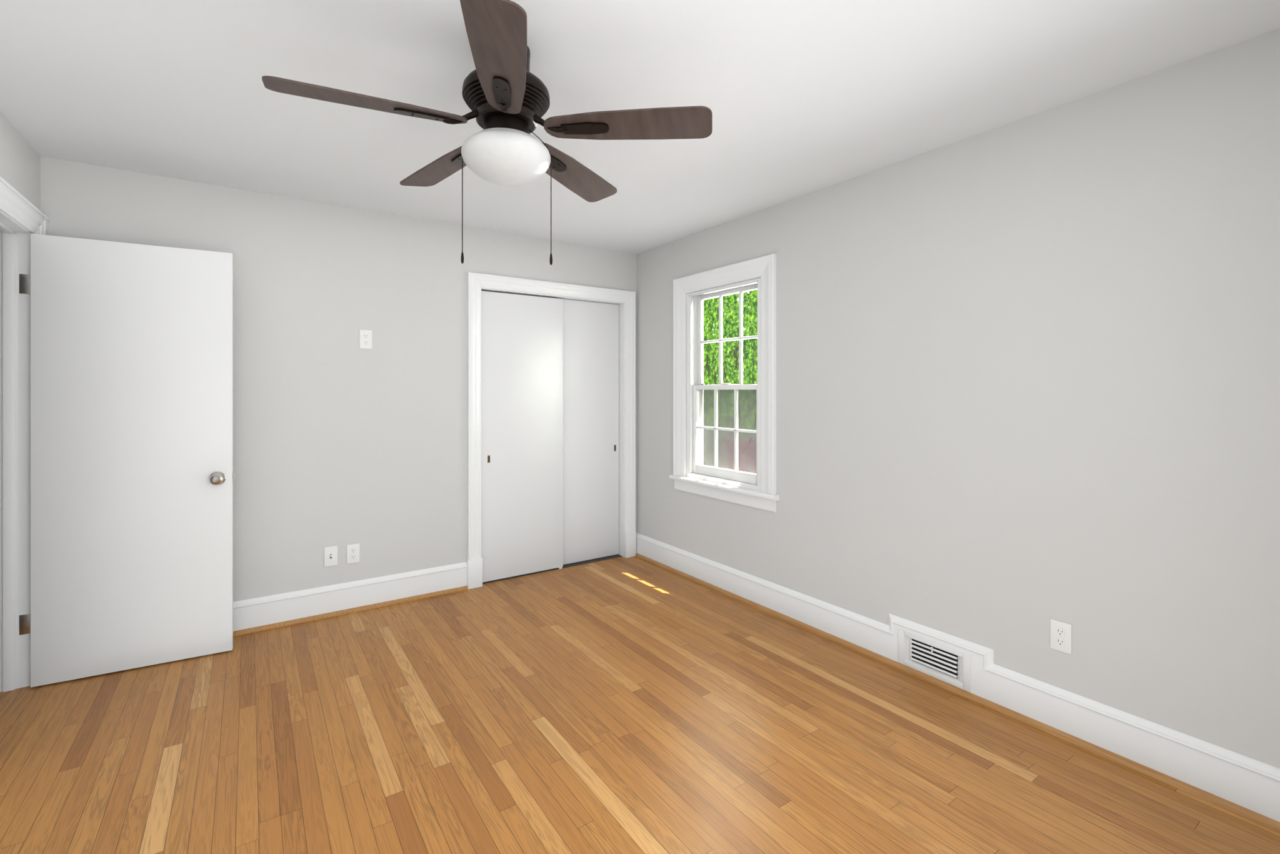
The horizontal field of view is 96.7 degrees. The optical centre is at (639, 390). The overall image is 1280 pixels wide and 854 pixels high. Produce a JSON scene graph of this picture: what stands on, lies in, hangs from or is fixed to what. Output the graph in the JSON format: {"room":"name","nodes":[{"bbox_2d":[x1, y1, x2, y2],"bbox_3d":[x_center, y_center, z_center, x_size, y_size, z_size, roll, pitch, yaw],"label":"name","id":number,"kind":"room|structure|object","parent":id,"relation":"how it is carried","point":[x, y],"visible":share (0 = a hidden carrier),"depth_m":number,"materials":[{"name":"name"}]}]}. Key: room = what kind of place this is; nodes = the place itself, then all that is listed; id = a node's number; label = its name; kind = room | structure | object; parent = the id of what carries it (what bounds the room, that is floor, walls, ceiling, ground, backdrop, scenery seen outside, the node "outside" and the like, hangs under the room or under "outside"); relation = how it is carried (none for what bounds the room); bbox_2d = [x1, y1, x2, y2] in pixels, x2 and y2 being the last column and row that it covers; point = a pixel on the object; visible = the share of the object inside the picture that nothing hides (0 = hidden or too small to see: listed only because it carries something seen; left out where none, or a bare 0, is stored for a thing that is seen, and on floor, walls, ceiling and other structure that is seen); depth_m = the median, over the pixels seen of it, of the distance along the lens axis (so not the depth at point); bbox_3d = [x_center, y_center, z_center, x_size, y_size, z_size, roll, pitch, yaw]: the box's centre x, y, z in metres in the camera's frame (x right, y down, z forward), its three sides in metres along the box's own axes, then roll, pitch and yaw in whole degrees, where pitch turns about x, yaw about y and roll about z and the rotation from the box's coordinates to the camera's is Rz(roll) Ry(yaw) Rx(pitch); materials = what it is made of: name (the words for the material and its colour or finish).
{"room":"empty bedroom","nodes":[
{"label":"empty bedroom","id":0,"kind":"room"},
{"bbox_2d":[0,111,40,210],"bbox_3d":[-1.672,0.114,0.878,0.140,2.440,4.300,0,0,-34],"label":"wall","id":1,"kind":"structure","parent":0,"point":[20,164],"depth_m":2.44,"materials":[{"name":"paint"}]},
{"bbox_2d":[0,176,49,691],"bbox_3d":[-2.605,0.261,2.241,0.201,2.149,0.994,0,0,-34],"label":"door frame","id":2,"kind":"structure","parent":1,"relation":"attached to","point":[22,218],"depth_m":2.53,"materials":[{"name":"paint"}]},
{"bbox_2d":[19,233,234,687],"bbox_3d":[-2.406,0.313,2.705,0.790,2.026,0.172,0,0,-34],"label":"door","id":3,"kind":"structure","parent":1,"relation":"in","point":[132,476],"depth_m":2.70,"materials":[{"name":"paint"}]},
{"bbox_2d":[40,156,636,601],"bbox_3d":[-1.466,0.114,3.712,3.689,2.440,0.140,0,0,-34],"label":"wall","id":4,"kind":"structure","parent":0,"point":[342,440],"depth_m":3.39,"materials":[{"name":"paint"}]},
{"bbox_2d":[324,545,337,566],"bbox_3d":[-1.826,0.984,3.370,0.070,0.115,0.017,0,0,-34],"label":"wall jack","id":5,"kind":"object","parent":4,"relation":"attached to","point":[330,555],"visible":1,"depth_m":3.37,"materials":[{"name":"white plastic"}]},
{"bbox_2d":[233,561,468,636],"bbox_3d":[-1.988,1.246,3.248,2.023,0.178,0.034,0,0,-34],"label":"baseboard","id":6,"kind":"structure","parent":4,"relation":"attached to","point":[256,614],"depth_m":3.40,"materials":[{"name":"paint"}]},
{"bbox_2d":[346,543,359,563],"bbox_3d":[-1.729,0.988,3.442,0.070,0.115,0.008,0,0,-34],"label":"electrical outlet","id":7,"kind":"object","parent":4,"relation":"attached to","point":[353,553],"visible":1,"depth_m":3.44,"materials":[{"name":"white plastic"}]},
{"bbox_2d":[359,329,371,348],"bbox_3d":[-1.672,-0.312,3.481,0.070,0.115,0.008,0,0,-34],"label":"electrical outlet","id":8,"kind":"object","parent":4,"relation":"attached to","point":[365,339],"visible":1,"depth_m":3.48,"materials":[{"name":"white plastic"}]},
{"bbox_2d":[466,271,636,589],"bbox_3d":[-0.632,0.269,4.266,1.364,2.129,0.171,0,0,-34],"label":"trim","id":9,"kind":"structure","parent":4,"relation":"attached to","point":[478,283],"depth_m":4.15,"materials":[{"name":"paint"}]},
{"bbox_2d":[481,290,622,583],"bbox_3d":[-0.645,0.321,4.285,1.158,2.027,0.122,0,0,-34],"label":"closet doors","id":10,"kind":"structure","parent":4,"relation":"in","point":[549,434],"depth_m":4.20,"materials":[{"name":"paint"}]},
{"bbox_2d":[0,556,1279,853],"bbox_3d":[-0.899,1.394,1.863,4.849,0.120,5.330,0,0,-34],"label":"floor","id":11,"kind":"structure","parent":0,"point":[627,705],"depth_m":2.11,"materials":[{"name":"brown wood"}]},
{"bbox_2d":[0,0,1279,254],"bbox_3d":[-0.899,-1.166,1.863,4.849,0.120,5.330,0,0,-34],"label":"ceiling","id":12,"kind":"structure","parent":0,"point":[799,97],"depth_m":2.05,"materials":[{"name":"paint"}]},
{"bbox_2d":[261,0,712,264],"bbox_3d":[-0.465,-0.755,1.836,1.254,0.701,1.274,0,0,-34],"label":"ceiling fan","id":13,"kind":"object","parent":12,"relation":"hanging from","point":[505,95],"visible":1,"depth_m":1.75,"materials":[{"name":"brown wood"}]},
{"bbox_2d":[636,28,1279,768],"bbox_3d":[1.294,0.114,2.829,0.140,2.440,4.440,0,0,-34],"label":"wall","id":14,"kind":"structure","parent":0,"point":[1028,377],"depth_m":2.24,"materials":[{"name":"paint"}]},
{"bbox_2d":[668,253,779,512],"bbox_3d":[0.583,-0.043,3.820,0.187,1.542,1.010,0,0,-34],"label":"window","id":15,"kind":"structure","parent":14,"relation":"in","point":[697,468],"depth_m":3.82,"materials":[{"name":"paint"}]},
{"bbox_2d":[898,628,970,691],"bbox_3d":[1.345,1.228,2.606,0.027,0.159,0.334,0,0,-34],"label":"air vent","id":16,"kind":"object","parent":14,"relation":"in","point":[926,655],"visible":1,"depth_m":2.60,"materials":[{"name":"white metal"}]},
{"bbox_2d":[635,532,1279,832],"bbox_3d":[1.182,1.216,2.837,0.034,0.237,4.300,0,0,-34],"label":"baseboard","id":17,"kind":"structure","parent":14,"relation":"attached to","point":[1238,784],"depth_m":2.25,"materials":[{"name":"paint"}]},
{"bbox_2d":[1050,618,1071,654],"bbox_3d":[1.633,0.954,2.204,0.008,0.115,0.070,0,0,-34],"label":"electrical outlet","id":18,"kind":"object","parent":14,"relation":"attached to","point":[1060,635],"visible":1,"depth_m":2.20,"materials":[{"name":"white plastic"}]},
{"label":"outside","id":19,"kind":"structure","parent":0,"visible":0},
{"bbox_2d":[703,289,757,473],"bbox_3d":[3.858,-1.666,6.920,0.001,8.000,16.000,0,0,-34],"label":"window glass","id":20,"kind":"object","parent":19,"point":[729,329],"depth_m":10.15,"materials":[{"name":"clear glass"}]}
]}

